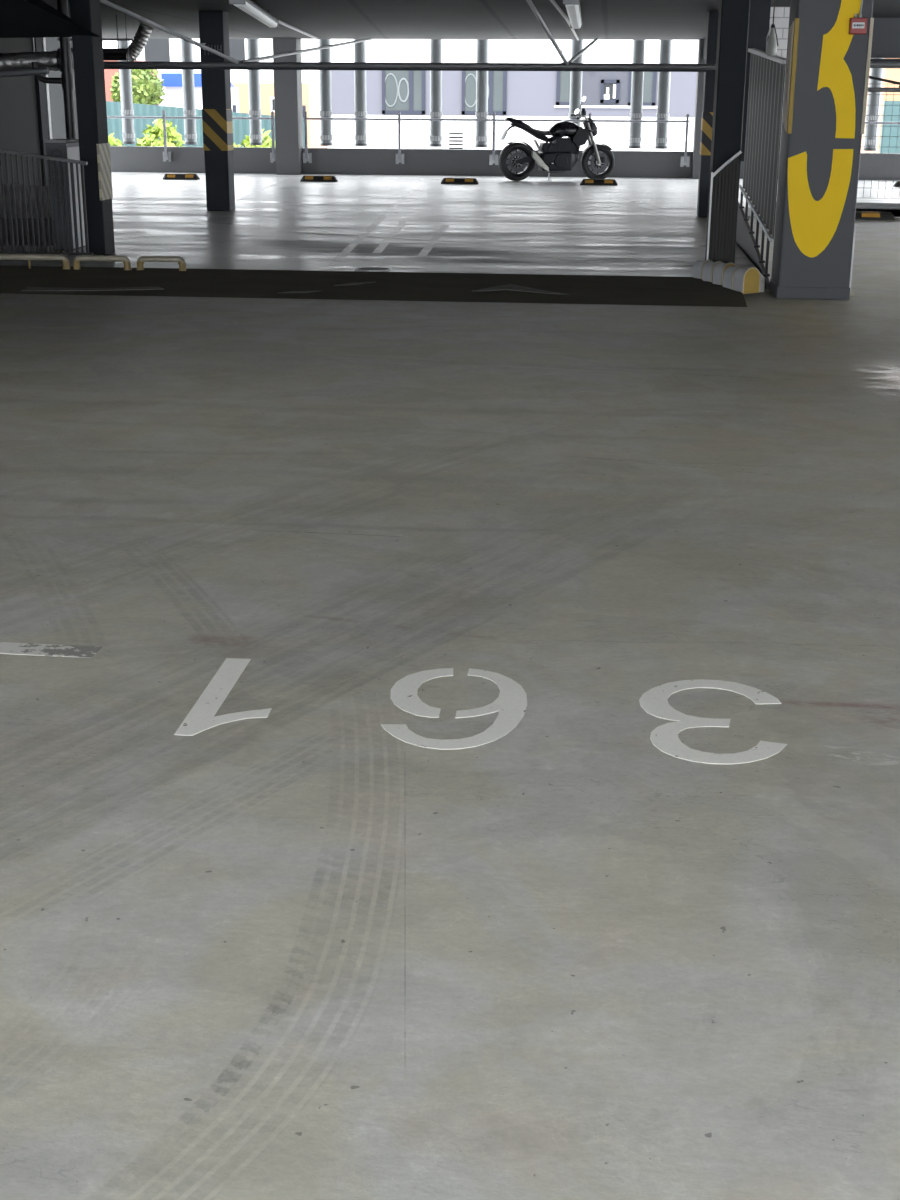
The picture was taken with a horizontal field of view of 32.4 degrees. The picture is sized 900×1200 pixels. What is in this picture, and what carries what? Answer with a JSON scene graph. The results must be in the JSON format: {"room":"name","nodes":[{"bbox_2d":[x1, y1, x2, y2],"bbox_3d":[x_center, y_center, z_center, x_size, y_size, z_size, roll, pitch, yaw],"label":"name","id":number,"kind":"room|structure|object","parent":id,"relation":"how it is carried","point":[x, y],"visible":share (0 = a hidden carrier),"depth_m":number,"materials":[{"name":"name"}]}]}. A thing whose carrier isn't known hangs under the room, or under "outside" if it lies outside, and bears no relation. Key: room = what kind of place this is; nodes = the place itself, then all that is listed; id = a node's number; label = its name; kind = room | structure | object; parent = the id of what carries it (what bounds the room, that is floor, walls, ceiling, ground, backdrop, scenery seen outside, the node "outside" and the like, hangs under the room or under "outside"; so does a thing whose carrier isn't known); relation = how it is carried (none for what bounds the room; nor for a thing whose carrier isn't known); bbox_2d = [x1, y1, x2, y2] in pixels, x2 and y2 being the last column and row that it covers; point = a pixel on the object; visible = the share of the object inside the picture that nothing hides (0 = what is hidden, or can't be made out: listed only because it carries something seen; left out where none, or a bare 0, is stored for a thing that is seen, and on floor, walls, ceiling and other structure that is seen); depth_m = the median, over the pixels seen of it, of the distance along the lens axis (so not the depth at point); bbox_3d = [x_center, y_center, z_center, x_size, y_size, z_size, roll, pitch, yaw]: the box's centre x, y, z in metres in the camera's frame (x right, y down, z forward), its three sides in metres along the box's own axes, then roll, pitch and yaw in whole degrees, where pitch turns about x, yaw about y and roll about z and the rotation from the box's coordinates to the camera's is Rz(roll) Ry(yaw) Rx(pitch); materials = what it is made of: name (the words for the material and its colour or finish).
{"room":"parking garage","nodes":[
{"label":"parking garage","id":0,"kind":"room"},
{"bbox_2d":[0,38,42,185],"bbox_3d":[-8.326,-3.877,12.715,0.200,2.640,27.600,2,18,5],"label":"wall","id":1,"kind":"structure","parent":0,"point":[19,129],"depth_m":24.96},
{"bbox_2d":[0,68,48,76],"bbox_3d":[-6.086,-5.859,17.436,3.244,0.259,0.070,2,18,5],"label":"drain pipe","id":2,"kind":"object","parent":1,"relation":"attached to","point":[36,71],"visible":1,"depth_m":17.26,"materials":[{"name":"metal"}]},
{"bbox_2d":[0,218,52,245],"bbox_3d":[-5.979,-3.851,16.109,3.845,0.275,0.023,2,18,5],"label":"trim","id":3,"kind":"structure","parent":1,"relation":"attached to","point":[2,219],"depth_m":15.95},
{"bbox_2d":[32,37,49,185],"bbox_3d":[-6.922,-8.231,25.909,0.280,2.520,0.330,2,18,5],"label":"trim","id":4,"kind":"structure","parent":1,"relation":"attached to","point":[41,96],"depth_m":25.86,"materials":[{"name":"black paint"}]},
{"bbox_2d":[0,0,99,37],"bbox_3d":[-5.713,-5.255,13.684,4.720,0.590,2.000,2,18,5],"label":"ceiling","id":5,"kind":"structure","parent":0,"point":[18,18],"depth_m":13.85,"materials":[{"name":"black paint"}]},
{"bbox_2d":[45,37,78,138],"bbox_3d":[-7.765,-8.926,28.028,2.720,2.520,0.200,2,18,5],"label":"wall","id":6,"kind":"structure","parent":0,"point":[55,90],"depth_m":27.84,"materials":[{"name":"grey paint"}]},
{"bbox_2d":[0,216,899,1199],"bbox_3d":[1.065,-1.680,10.808,24.000,0.250,24.500,2,18,5],"label":"floor","id":7,"kind":"structure","parent":0,"point":[306,950],"depth_m":3.99,"materials":[{"name":"concrete"}]},
{"bbox_2d":[0,642,101,657],"bbox_3d":[-2.118,0.117,4.830,2.102,0.001,0.105,2,18,6],"label":"painted line","id":8,"kind":"object","parent":7,"relation":"on","point":[5,647],"visible":1,"depth_m":4.74,"materials":[{"name":"white paint"}]},
{"bbox_2d":[174,658,271,735],"bbox_3d":[-0.594,0.271,4.386,0.220,0.001,0.595,2,18,5],"label":"painted digit","id":9,"kind":"object","parent":7,"relation":"on","point":[201,717],"visible":1,"depth_m":4.30,"materials":[{"name":"white paint"}]},
{"bbox_2d":[381,668,526,749],"bbox_3d":[0.016,0.296,4.319,0.395,0.001,0.604,2,18,5],"label":"painted digit","id":10,"kind":"object","parent":7,"relation":"on","point":[511,703],"visible":1,"depth_m":4.30,"materials":[{"name":"white paint"}]},
{"bbox_2d":[639,679,786,763],"bbox_3d":[0.719,0.326,4.241,0.397,0.001,0.605,2,18,5],"label":"painted digit","id":11,"kind":"object","parent":7,"relation":"on","point":[654,701],"visible":1,"depth_m":4.21,"materials":[{"name":"white paint"}]},
{"bbox_2d":[770,0,873,299],"bbox_3d":[3.090,-3.882,12.941,0.627,2.640,0.618,2,18,5],"label":"concrete pillar","id":12,"kind":"structure","parent":7,"relation":"on","point":[828,67],"depth_m":12.70,"materials":[{"name":"paint"}]},
{"bbox_2d":[849,0,866,34],"bbox_3d":[3.250,-4.768,12.279,0.130,0.540,0.077,2,18,5],"label":"fire alarm","id":13,"kind":"object","parent":12,"relation":"attached to","point":[857,26],"visible":1,"depth_m":12.31,"materials":[{"name":"red plastic"}]},
{"bbox_2d":[775,201,899,216],"bbox_3d":[7.865,-5.495,21.933,6.800,0.190,0.250,2,18,5],"label":"trim","id":14,"kind":"structure","parent":7,"relation":"on","point":[859,205],"depth_m":21.97,"materials":[{"name":"grey paint"}]},
{"bbox_2d":[859,84,899,198],"bbox_3d":[7.370,-6.394,21.666,3.680,1.580,0.040,2,18,5],"label":"wire mesh fence","id":15,"kind":"object","parent":14,"relation":"on","point":[886,94],"visible":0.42,"depth_m":21.79,"materials":[{"name":"metal"}]},
{"bbox_2d":[849,224,855,295],"bbox_3d":[3.438,-2.910,13.256,0.090,0.600,0.090,2,18,5],"label":"steel pole","id":16,"kind":"object","parent":7,"relation":"on","point":[851,293],"visible":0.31,"depth_m":13.25,"materials":[{"name":"metal"}]},
{"bbox_2d":[855,212,894,219],"bbox_3d":[5.862,-5.363,21.630,0.660,0.104,0.170,2,18,5],"label":"wheel stop","id":17,"kind":"object","parent":7,"relation":"on","point":[858,215],"visible":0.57,"depth_m":21.56,"materials":[{"name":"black rubber"}]},
{"bbox_2d":[868,76,899,91],"bbox_3d":[8.082,-6.102,20.946,5.870,1.958,0.120,2,18,5],"label":"pole","id":18,"kind":"object","parent":7,"relation":"on","point":[870,89],"visible":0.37,"depth_m":20.89,"materials":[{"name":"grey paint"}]},
{"bbox_2d":[870,59,899,67],"bbox_3d":[7.655,-7.141,20.653,6.700,0.120,0.100,2,18,5],"label":"pipe","id":19,"kind":"object","parent":18,"relation":"attached to","point":[874,63],"visible":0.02,"depth_m":20.78,"materials":[{"name":"metal"}]},
{"bbox_2d":[0,172,899,306],"bbox_3d":[2.193,-5.261,21.546,24.000,0.320,18.750,2,18,5],"label":"floor","id":20,"kind":"structure","parent":0,"point":[497,224],"depth_m":16.58,"materials":[{"name":"concrete"}]},
{"bbox_2d":[0,253,70,268],"bbox_3d":[-4.208,-3.072,14.025,1.582,0.128,0.072,2,18,5],"label":"barrier","id":21,"kind":"object","parent":20,"relation":"on","point":[44,257],"visible":1,"depth_m":13.95,"materials":[{"name":"beige metal"}]},
{"bbox_2d":[0,149,92,255],"bbox_3d":[-4.433,-3.832,14.668,2.094,1.149,0.034,2,18,5],"label":"balustrade","id":22,"kind":"object","parent":20,"relation":"on","point":[27,155],"visible":0.93,"depth_m":14.63,"materials":[{"name":"metal"}]},
{"bbox_2d":[42,37,51,138],"bbox_3d":[-6.910,-8.299,26.118,0.320,2.520,0.110,2,18,5],"label":"trim","id":23,"kind":"structure","parent":20,"relation":"on","point":[44,40],"depth_m":26.06,"materials":[{"name":"white paint"}]},
{"bbox_2d":[45,139,85,250],"bbox_3d":[-3.841,-4.056,15.510,0.220,1.060,0.405,2,18,5],"label":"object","id":24,"kind":"object","parent":20,"relation":"on","point":[61,148],"visible":0.71,"depth_m":15.36,"materials":[{"name":"paint"}]},
{"bbox_2d":[21,287,162,290],"bbox_3d":[-3.047,-2.662,13.260,1.210,0.031,0.139,0,18,0],"label":"painted line","id":25,"kind":"object","parent":20,"relation":"on","point":[26,288],"visible":1,"depth_m":13.25,"materials":[{"name":"white paint"}]},
{"bbox_2d":[70,0,114,254],"bbox_3d":[-3.412,-4.590,14.799,0.201,2.520,0.334,2,18,5],"label":"concrete pillar","id":26,"kind":"structure","parent":20,"relation":"on","point":[94,147],"depth_m":14.71,"materials":[{"name":"black paint"}]},
{"bbox_2d":[73,255,131,269],"bbox_3d":[-3.129,-3.033,13.924,0.542,0.128,0.072,2,18,5],"label":"barrier","id":27,"kind":"object","parent":20,"relation":"on","point":[106,258],"visible":1,"depth_m":13.89,"materials":[{"name":"beige metal"}]},
{"bbox_2d":[117,181,157,198],"bbox_3d":[-5.099,-6.760,25.494,0.090,0.001,5.072,-1,18,-4],"label":"painted line","id":28,"kind":"object","parent":20,"relation":"on","point":[153,182],"visible":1,"depth_m":25.09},
{"bbox_2d":[136,256,186,270],"bbox_3d":[-2.589,-3.020,13.893,0.462,0.128,0.072,2,18,5],"label":"barrier","id":29,"kind":"object","parent":20,"relation":"on","point":[140,261],"visible":1,"depth_m":13.86,"materials":[{"name":"beige metal"}]},
{"bbox_2d":[163,173,199,179],"bbox_3d":[-4.921,-7.752,28.376,0.660,0.104,0.170,2,18,5],"label":"wheel stop","id":30,"kind":"object","parent":20,"relation":"on","point":[170,176],"visible":1,"depth_m":28.31,"materials":[{"name":"black rubber"}]},
{"bbox_2d":[199,11,234,210],"bbox_3d":[-3.091,-6.471,20.579,0.328,2.520,0.334,2,18,5],"label":"concrete pillar","id":31,"kind":"structure","parent":20,"relation":"on","point":[217,122],"depth_m":20.47,"materials":[{"name":"grey paint"}]},
{"bbox_2d":[235,177,289,200],"bbox_3d":[-3.139,-6.767,25.551,0.090,0.001,7.928,1,18,1],"label":"painted line","id":32,"kind":"object","parent":20,"relation":"on","point":[282,179],"visible":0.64,"depth_m":25.55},
{"bbox_2d":[273,38,302,174],"bbox_3d":[-3.146,-9.608,30.207,0.460,2.520,0.500,2,18,5],"label":"concrete pillar","id":33,"kind":"structure","parent":20,"relation":"on","point":[288,107],"depth_m":30.03,"materials":[{"name":"grey paint"}]},
{"bbox_2d":[280,291,316,292],"bbox_3d":[-1.275,-2.606,13.109,0.363,0.016,0.064,-1,18,-3],"label":"painted line","id":34,"kind":"object","parent":20,"relation":"on","point":[287,291],"visible":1,"depth_m":13.10,"materials":[{"name":"white paint"}]},
{"bbox_2d":[300,175,337,181],"bbox_3d":[-2.367,-7.619,28.014,0.660,0.104,0.170,2,18,5],"label":"wheel stop","id":35,"kind":"object","parent":20,"relation":"on","point":[306,178],"visible":1,"depth_m":27.95,"materials":[{"name":"black rubber"}]},
{"bbox_2d":[334,282,372,285],"bbox_3d":[-0.818,-2.730,13.377,0.369,0.022,0.078,-2,18,-8],"label":"painted line","id":36,"kind":"object","parent":20,"relation":"on","point":[353,283],"visible":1,"depth_m":13.38,"materials":[{"name":"white paint"}]},
{"bbox_2d":[355,267,390,270],"bbox_3d":[-0.693,-2.985,13.981,0.330,0.006,0.330,2,18,5],"label":"manhole cover","id":37,"kind":"object","parent":20,"relation":"on","point":[359,268],"visible":1,"depth_m":13.95,"materials":[{"name":"metal"}]},
{"bbox_2d":[331,178,425,261],"bbox_3d":[-0.784,-5.607,22.035,0.090,0.001,15.630,1,18,2],"label":"painted line","id":38,"kind":"object","parent":20,"relation":"on","point":[353,244],"visible":1,"depth_m":18.51,"materials":[{"name":"paint"}]},
{"bbox_2d":[372,218,409,252],"bbox_3d":[-0.643,-4.170,17.627,0.090,0.001,4.608,1,18,2],"label":"painted line","id":39,"kind":"object","parent":20,"relation":"on","point":[392,234],"visible":1,"depth_m":17.23,"materials":[{"name":"paint"}]},
{"bbox_2d":[418,225,448,255],"bbox_3d":[-0.160,-3.966,17.009,0.090,0.001,3.803,1,18,3],"label":"painted line","id":40,"kind":"object","parent":20,"relation":"on","point":[442,229],"visible":1,"depth_m":16.67,"materials":[{"name":"paint"}]},
{"bbox_2d":[441,178,478,183],"bbox_3d":[0.172,-7.436,27.501,0.660,0.104,0.170,2,18,5],"label":"wheel stop","id":41,"kind":"object","parent":20,"relation":"on","point":[445,180],"visible":1,"depth_m":27.44,"materials":[{"name":"black rubber"}]},
{"bbox_2d":[473,284,568,294],"bbox_3d":[0.619,-2.645,13.175,0.823,0.042,0.296,4,18,10],"label":"painted arrow","id":42,"kind":"object","parent":20,"relation":"on","point":[514,287],"visible":1,"depth_m":13.14,"materials":[{"name":"white paint"}]},
{"bbox_2d":[498,95,614,180],"bbox_3d":[1.979,-8.469,28.450,2.212,1.501,0.919,-3,18,-11],"label":"motorcycle","id":43,"kind":"object","parent":20,"relation":"on","point":[555,156],"visible":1,"depth_m":28.37,"materials":[{"name":"metal"}]},
{"bbox_2d":[579,95,585,113],"bbox_3d":[2.447,-9.142,28.635,0.116,0.345,0.143,2,18,5],"label":"mirror","id":44,"kind":"object","parent":43,"relation":"on","point":[583,98],"depth_m":28.63,"materials":[{"name":"clear glass"}]},
{"bbox_2d":[580,179,617,185],"bbox_3d":[2.632,-7.385,27.387,0.660,0.104,0.170,2,18,5],"label":"wheel stop","id":45,"kind":"object","parent":20,"relation":"on","point":[612,182],"visible":1,"depth_m":27.33,"materials":[{"name":"black rubber"}]},
{"bbox_2d":[692,39,704,178],"bbox_3d":[4.726,-9.318,29.461,0.115,2.520,0.530,2,18,5],"label":"concrete pillar","id":46,"kind":"structure","parent":20,"relation":"on","point":[700,75],"depth_m":29.27,"materials":[{"name":"grey paint"}]},
{"bbox_2d":[692,260,710,278],"bbox_3d":[2.205,-2.886,13.493,0.150,0.162,0.132,-11,21,-31],"label":"barrier","id":47,"kind":"object","parent":20,"relation":"on","point":[698,266],"visible":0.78,"depth_m":13.46,"materials":[{"name":"yellow paint"}]},
{"bbox_2d":[697,11,718,216],"bbox_3d":[3.370,-6.242,19.994,0.232,2.520,0.362,2,18,5],"label":"concrete pillar","id":48,"kind":"structure","parent":20,"relation":"on","point":[712,16],"depth_m":19.86,"materials":[{"name":"grey paint"}]},
{"bbox_2d":[702,261,722,281],"bbox_3d":[2.279,-2.845,13.384,0.162,0.176,0.132,-11,21,-31],"label":"barrier","id":49,"kind":"object","parent":20,"relation":"on","point":[708,268],"visible":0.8,"depth_m":13.35,"materials":[{"name":"yellow paint"}]},
{"bbox_2d":[706,150,741,262],"bbox_3d":[2.372,-3.346,13.435,0.252,1.065,0.033,2,18,5],"label":"panel","id":50,"kind":"object","parent":20,"relation":"on","point":[724,187],"visible":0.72,"depth_m":13.43,"materials":[{"name":"metal"}]},
{"bbox_2d":[712,262,735,284],"bbox_3d":[2.353,-2.803,13.275,0.174,0.190,0.132,-11,21,-31],"label":"barrier","id":51,"kind":"object","parent":20,"relation":"on","point":[718,271],"visible":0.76,"depth_m":13.23,"materials":[{"name":"yellow paint"}]},
{"bbox_2d":[705,0,749,260],"bbox_3d":[2.417,-4.139,13.523,0.230,2.520,0.380,2,18,5],"label":"concrete pillar","id":52,"kind":"structure","parent":20,"relation":"on","point":[733,17],"depth_m":13.25,"materials":[{"name":"black paint"}]},
{"bbox_2d":[723,266,743,289],"bbox_3d":[2.427,-2.740,13.173,0.186,0.205,0.132,-11,21,-31],"label":"barrier","id":53,"kind":"object","parent":20,"relation":"on","point":[728,277],"visible":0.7,"depth_m":13.13,"materials":[{"name":"yellow paint"}]},
{"bbox_2d":[733,267,760,293],"bbox_3d":[2.501,-2.702,13.063,0.198,0.219,0.132,-11,21,-31],"label":"barrier","id":54,"kind":"object","parent":20,"relation":"on","point":[746,280],"visible":1,"depth_m":13.02,"materials":[{"name":"yellow plastic"}]},
{"bbox_2d":[42,0,899,39],"bbox_3d":[1.464,-5.684,13.533,24.600,0.400,33.800,2,18,5],"label":"ceiling","id":55,"kind":"structure","parent":0,"point":[322,19],"depth_m":21.59,"materials":[{"name":"concrete"}]},
{"bbox_2d":[0,38,73,71],"bbox_3d":[-5.447,-6.450,17.811,2.210,0.871,0.247,2,18,5],"label":"ventilation duct","id":56,"kind":"object","parent":55,"relation":"hanging from","point":[51,60],"visible":0.73,"depth_m":17.74,"materials":[{"name":"metal"}]},
{"bbox_2d":[31,0,76,138],"bbox_3d":[-4.489,-5.655,17.600,0.472,2.238,0.136,2,18,5],"label":"downpipe","id":57,"kind":"object","parent":55,"relation":"attached to","point":[67,79],"visible":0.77,"depth_m":17.48,"materials":[{"name":"metal"}]},
{"bbox_2d":[57,15,152,60],"bbox_3d":[-4.724,-7.711,21.288,1.307,0.618,0.500,2,18,5],"label":"duct","id":58,"kind":"object","parent":55,"relation":"attached to","point":[138,43],"visible":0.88,"depth_m":21.19,"materials":[{"name":"metal"}]},
{"bbox_2d":[57,38,132,40],"bbox_3d":[-4.859,-7.678,21.234,1.050,0.030,0.050,2,18,5],"label":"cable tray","id":59,"kind":"object","parent":58,"relation":"on","point":[103,39],"depth_m":21.18,"materials":[{"name":"metal"}]},
{"bbox_2d":[118,41,134,143],"bbox_3d":[-6.497,-10.474,30.898,0.252,2.660,0.416,2,18,5],"label":"tube","id":60,"kind":"object","parent":55,"relation":"attached to","point":[128,135],"visible":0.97,"depth_m":31.05,"materials":[{"name":"grey metal"}]},
{"bbox_2d":[180,39,196,144],"bbox_3d":[-5.224,-10.428,30.779,0.252,2.660,0.416,2,18,5],"label":"tube","id":61,"kind":"object","parent":55,"relation":"attached to","point":[190,135],"visible":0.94,"depth_m":30.90,"materials":[{"name":"metal"}]},
{"bbox_2d":[229,0,278,27],"bbox_3d":[-2.222,-6.814,17.884,0.161,0.187,5.516,0,18,-2],"label":"ceiling light","id":62,"kind":"object","parent":55,"relation":"hanging from","point":[251,8],"visible":1,"depth_m":17.16,"materials":[{"name":"grey paint"}]},
{"bbox_2d":[247,39,261,144],"bbox_3d":[-3.895,-10.380,30.656,0.252,2.660,0.416,2,18,5],"label":"tube","id":63,"kind":"object","parent":55,"relation":"attached to","point":[252,44],"visible":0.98,"depth_m":30.77,"materials":[{"name":"metal"}]},
{"bbox_2d":[274,17,318,39],"bbox_3d":[-2.439,-9.077,24.700,0.121,0.073,8.798,0,18,-1],"label":"cable conduit","id":64,"kind":"object","parent":55,"relation":"attached to","point":[280,22],"visible":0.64,"depth_m":24.72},
{"bbox_2d":[319,39,332,145],"bbox_3d":[-2.472,-10.328,30.524,0.252,2.660,0.416,2,18,5],"label":"tube","id":65,"kind":"object","parent":55,"relation":"attached to","point":[326,137],"visible":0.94,"depth_m":30.64,"materials":[{"name":"metal"}]},
{"bbox_2d":[354,39,366,145],"bbox_3d":[-1.776,-10.303,30.459,0.252,2.660,0.416,2,18,5],"label":"tube","id":66,"kind":"object","parent":55,"relation":"attached to","point":[360,111],"visible":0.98,"depth_m":30.57,"materials":[{"name":"metal"}]},
{"bbox_2d":[100,0,715,71],"bbox_3d":[-0.390,-8.063,22.620,8.260,0.724,12.707,2,18,5],"label":"ceiling pipes","id":67,"kind":"object","parent":55,"relation":"hanging from","point":[249,64],"visible":0.94,"depth_m":19.83,"materials":[{"name":"metal"}]},
{"bbox_2d":[430,39,441,146],"bbox_3d":[-0.283,-10.249,30.320,0.252,2.660,0.416,2,18,5],"label":"tube","id":68,"kind":"object","parent":55,"relation":"attached to","point":[435,44],"visible":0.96,"depth_m":30.42,"materials":[{"name":"metal"}]},
{"bbox_2d":[475,39,488,146],"bbox_3d":[0.622,-10.216,30.236,0.252,2.660,0.416,2,18,5],"label":"tube","id":69,"kind":"object","parent":55,"relation":"attached to","point":[482,49],"visible":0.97,"depth_m":30.34,"materials":[{"name":"metal"}]},
{"bbox_2d":[550,0,578,39],"bbox_3d":[1.650,-8.141,21.855,0.094,0.040,13.700,2,18,5],"label":"cable conduit","id":70,"kind":"object","parent":55,"relation":"attached to","point":[553,2],"visible":1,"depth_m":19.55,"materials":[{"name":"metal"}]},
{"bbox_2d":[563,0,582,28],"bbox_3d":[1.415,-6.713,17.641,0.160,0.187,5.660,2,18,5],"label":"ceiling light","id":71,"kind":"object","parent":55,"relation":"hanging from","point":[573,8],"visible":1,"depth_m":16.70,"materials":[{"name":"grey paint"}]},
{"bbox_2d":[565,5,580,28],"bbox_3d":[1.415,-6.647,17.663,0.132,0.048,5.480,2,18,5],"label":"diffuser","id":72,"kind":"object","parent":71,"relation":"attached to","point":[573,11],"depth_m":17.12,"materials":[{"name":"plastic"}]},
{"bbox_2d":[569,40,582,147],"bbox_3d":[2.448,-10.149,30.067,0.252,2.660,0.416,2,18,5],"label":"tube","id":73,"kind":"object","parent":55,"relation":"attached to","point":[576,45],"visible":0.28,"depth_m":30.10,"materials":[{"name":"metal"}]},
{"bbox_2d":[628,40,644,148],"bbox_3d":[3.628,-10.107,29.957,0.252,2.660,0.416,2,18,5],"label":"tube","id":74,"kind":"object","parent":55,"relation":"attached to","point":[638,56],"visible":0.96,"depth_m":30.07,"materials":[{"name":"metal"}]},
{"bbox_2d":[655,40,671,148],"bbox_3d":[4.142,-10.088,29.909,0.252,2.660,0.416,2,18,5],"label":"tube","id":75,"kind":"object","parent":55,"relation":"attached to","point":[665,54],"visible":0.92,"depth_m":30.01,"materials":[{"name":"metal"}]},
{"bbox_2d":[766,0,777,55],"bbox_3d":[2.872,-5.184,13.758,0.098,0.671,0.096,-3,18,-10],"label":"hanging bag","id":76,"kind":"object","parent":55,"relation":"hanging from","point":[771,45],"visible":1,"depth_m":13.80,"materials":[{"name":"plastic"}]},
{"bbox_2d":[863,58,883,150],"bbox_3d":[8.130,-9.943,29.539,0.252,2.660,0.416,2,18,5],"label":"tube","id":77,"kind":"object","parent":55,"relation":"attached to","point":[876,72],"visible":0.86,"depth_m":29.71,"materials":[{"name":"metal"}]},
{"bbox_2d":[871,18,899,57],"bbox_3d":[7.622,-7.583,20.936,7.250,0.505,0.400,2,18,5],"label":"beam","id":78,"kind":"structure","parent":55,"relation":"attached to","point":[886,31],"depth_m":20.91,"materials":[{"name":"paint"}]},
{"bbox_2d":[110,146,899,179],"bbox_3d":[3.104,-8.469,30.103,24.000,0.490,0.200,2,18,5],"label":"wall","id":79,"kind":"structure","parent":0,"point":[359,161],"depth_m":30.38,"materials":[{"name":"grey paint"}]},
{"bbox_2d":[107,110,275,162],"bbox_3d":[-5.418,-9.154,30.595,4.100,0.970,0.127,2,18,5],"label":"guard rail","id":80,"kind":"object","parent":79,"relation":"attached to","point":[166,156],"visible":0.89,"depth_m":30.47,"materials":[{"name":"metal"}]},
{"bbox_2d":[303,111,689,166],"bbox_3d":[0.856,-8.927,30.012,7.540,0.970,0.127,2,18,5],"label":"guard rail","id":81,"kind":"object","parent":79,"relation":"attached to","point":[307,157],"visible":0.88,"depth_m":29.98,"materials":[{"name":"metal"}]},
{"bbox_2d":[779,122,899,158],"bbox_3d":[8.264,-8.658,29.324,6.000,0.970,0.127,2,18,5],"label":"guard rail","id":82,"kind":"object","parent":79,"relation":"attached to","point":[865,122],"visible":0.17,"depth_m":29.17,"materials":[{"name":"metal"}]},
{"bbox_2d":[736,202,769,289],"bbox_3d":[3.257,-4.328,17.896,0.030,0.620,9.020,2,18,5],"label":"kerb","id":83,"kind":"object","parent":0,"point":[745,241],"visible":0.35,"depth_m":15.72,"materials":[{"name":"black paint"}]},
{"bbox_2d":[738,48,785,275],"bbox_3d":[3.020,-4.363,15.120,0.090,2.021,3.700,2,18,5],"label":"railing","id":84,"kind":"object","parent":83,"relation":"on","point":[767,73],"visible":0.99,"depth_m":14.76,"materials":[{"name":"metal"}]},
{"bbox_2d":[741,0,770,160],"bbox_3d":[3.309,-5.666,16.885,0.215,1.690,0.500,2,18,5],"label":"wall pier","id":85,"kind":"object","parent":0,"point":[759,10],"depth_m":16.51,"materials":[{"name":"grey paint"}]},
{"bbox_2d":[769,7,789,143],"bbox_3d":[4.281,-6.269,18.754,1.000,1.690,0.200,2,18,5],"label":"wall","id":86,"kind":"structure","parent":0,"point":[781,16],"depth_m":18.50,"materials":[{"name":"brick"}]},
{"label":"outside","id":87,"kind":"structure","parent":0,"visible":0},
{"bbox_3d":[7.016,-17.011,68.868,120.000,0.200,77.800,2,18,5],"label":"ground","id":88,"kind":"structure","parent":87,"visible":0},
{"bbox_2d":[108,133,124,145],"bbox_3d":[-9.423,-10.753,42.534,1.814,4.035,1.798,2,18,5],"label":"shrub","id":89,"kind":"object","parent":88,"relation":"on","point":[111,140],"visible":0.02,"depth_m":41.97,"materials":[{"name":"green plant"}]},
{"bbox_2d":[104,60,158,105],"bbox_3d":[-12.517,-16.805,57.628,2.220,6.150,5.070,2,18,5],"label":"brick house","id":90,"kind":"structure","parent":88,"relation":"on","point":[108,73],"depth_m":54.52,"materials":[{"name":"orange brick"}]},
{"bbox_2d":[110,69,165,104],"bbox_3d":[-10.793,-15.631,54.195,1.882,6.068,1.852,2,18,5],"label":"tree","id":91,"kind":"object","parent":88,"relation":"on","point":[146,87],"visible":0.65,"depth_m":53.12,"materials":[{"name":"green plant"}]},
{"bbox_2d":[136,119,184,146],"bbox_3d":[-7.803,-11.002,42.690,1.503,4.428,1.481,2,18,5],"label":"shrub","id":92,"kind":"object","parent":88,"relation":"on","point":[155,132],"visible":0.22,"depth_m":41.97,"materials":[{"name":"green plant"}]},
{"bbox_2d":[161,70,238,112],"bbox_3d":[-9.341,-17.026,58.846,1.900,5.850,4.800,2,18,5],"label":"shed","id":93,"kind":"object","parent":88,"relation":"on","point":[172,83],"visible":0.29,"depth_m":56.34,"materials":[{"name":"metal"}]},
{"bbox_2d":[106,101,305,147],"bbox_3d":[-8.037,-12.661,47.004,7.600,4.902,0.160,2,18,5],"label":"fence","id":94,"kind":"object","parent":88,"relation":"on","point":[241,127],"visible":0.16,"depth_m":46.41,"materials":[{"name":"teal metal"}]},
{"bbox_2d":[102,38,318,105],"bbox_3d":[-15.606,-28.606,83.703,19.400,12.400,5.070,2,18,5],"label":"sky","id":95,"kind":"structure","parent":88,"relation":"on","point":[165,50],"depth_m":80.83,"materials":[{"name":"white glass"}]},
{"bbox_2d":[236,129,275,147],"bbox_3d":[-5.147,-10.736,42.401,1.519,4.133,1.515,2,18,5],"label":"shrub","id":96,"kind":"object","parent":88,"relation":"on","point":[267,142],"visible":0.05,"depth_m":41.68,"materials":[{"name":"green plant"}]},
{"bbox_2d":[232,83,326,147],"bbox_3d":[-7.707,-19.411,66.845,4.300,5.450,5.070,2,18,5],"label":"house","id":97,"kind":"structure","parent":88,"relation":"on","point":[310,92],"depth_m":63.97,"materials":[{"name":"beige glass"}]},
{"bbox_2d":[327,39,698,150],"bbox_3d":[4.537,-17.120,48.819,15.033,12.400,12.170,2,18,5],"label":"office building","id":98,"kind":"structure","parent":88,"relation":"on","point":[514,94],"depth_m":43.78,"materials":[{"name":"paint"}]},
{"bbox_2d":[414,122,508,149],"bbox_3d":[0.322,-13.215,44.279,2.700,0.840,0.040,2,18,5],"label":"grille","id":99,"kind":"object","parent":98,"relation":"attached to","point":[455,135],"depth_m":44.26,"materials":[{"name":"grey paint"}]},
{"bbox_2d":[604,84,615,98],"bbox_3d":[4.486,-14.252,43.472,0.320,0.400,0.015,2,18,5],"label":"blind","id":100,"kind":"object","parent":98,"relation":"hanging from","point":[609,89],"depth_m":43.46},
{"bbox_2d":[861,58,899,152],"bbox_3d":[19.815,-19.399,64.004,5.400,7.500,5.600,2,18,5],"label":"house","id":101,"kind":"structure","parent":88,"relation":"on","point":[893,74],"depth_m":61.44,"materials":[{"name":"paint"}]},
{"bbox_2d":[879,101,899,152],"bbox_3d":[18.267,-16.973,60.728,2.900,4.900,0.200,2,18,5],"label":"fence","id":102,"kind":"object","parent":88,"relation":"on","point":[894,128],"visible":0.4,"depth_m":60.31,"materials":[{"name":"teal metal"}]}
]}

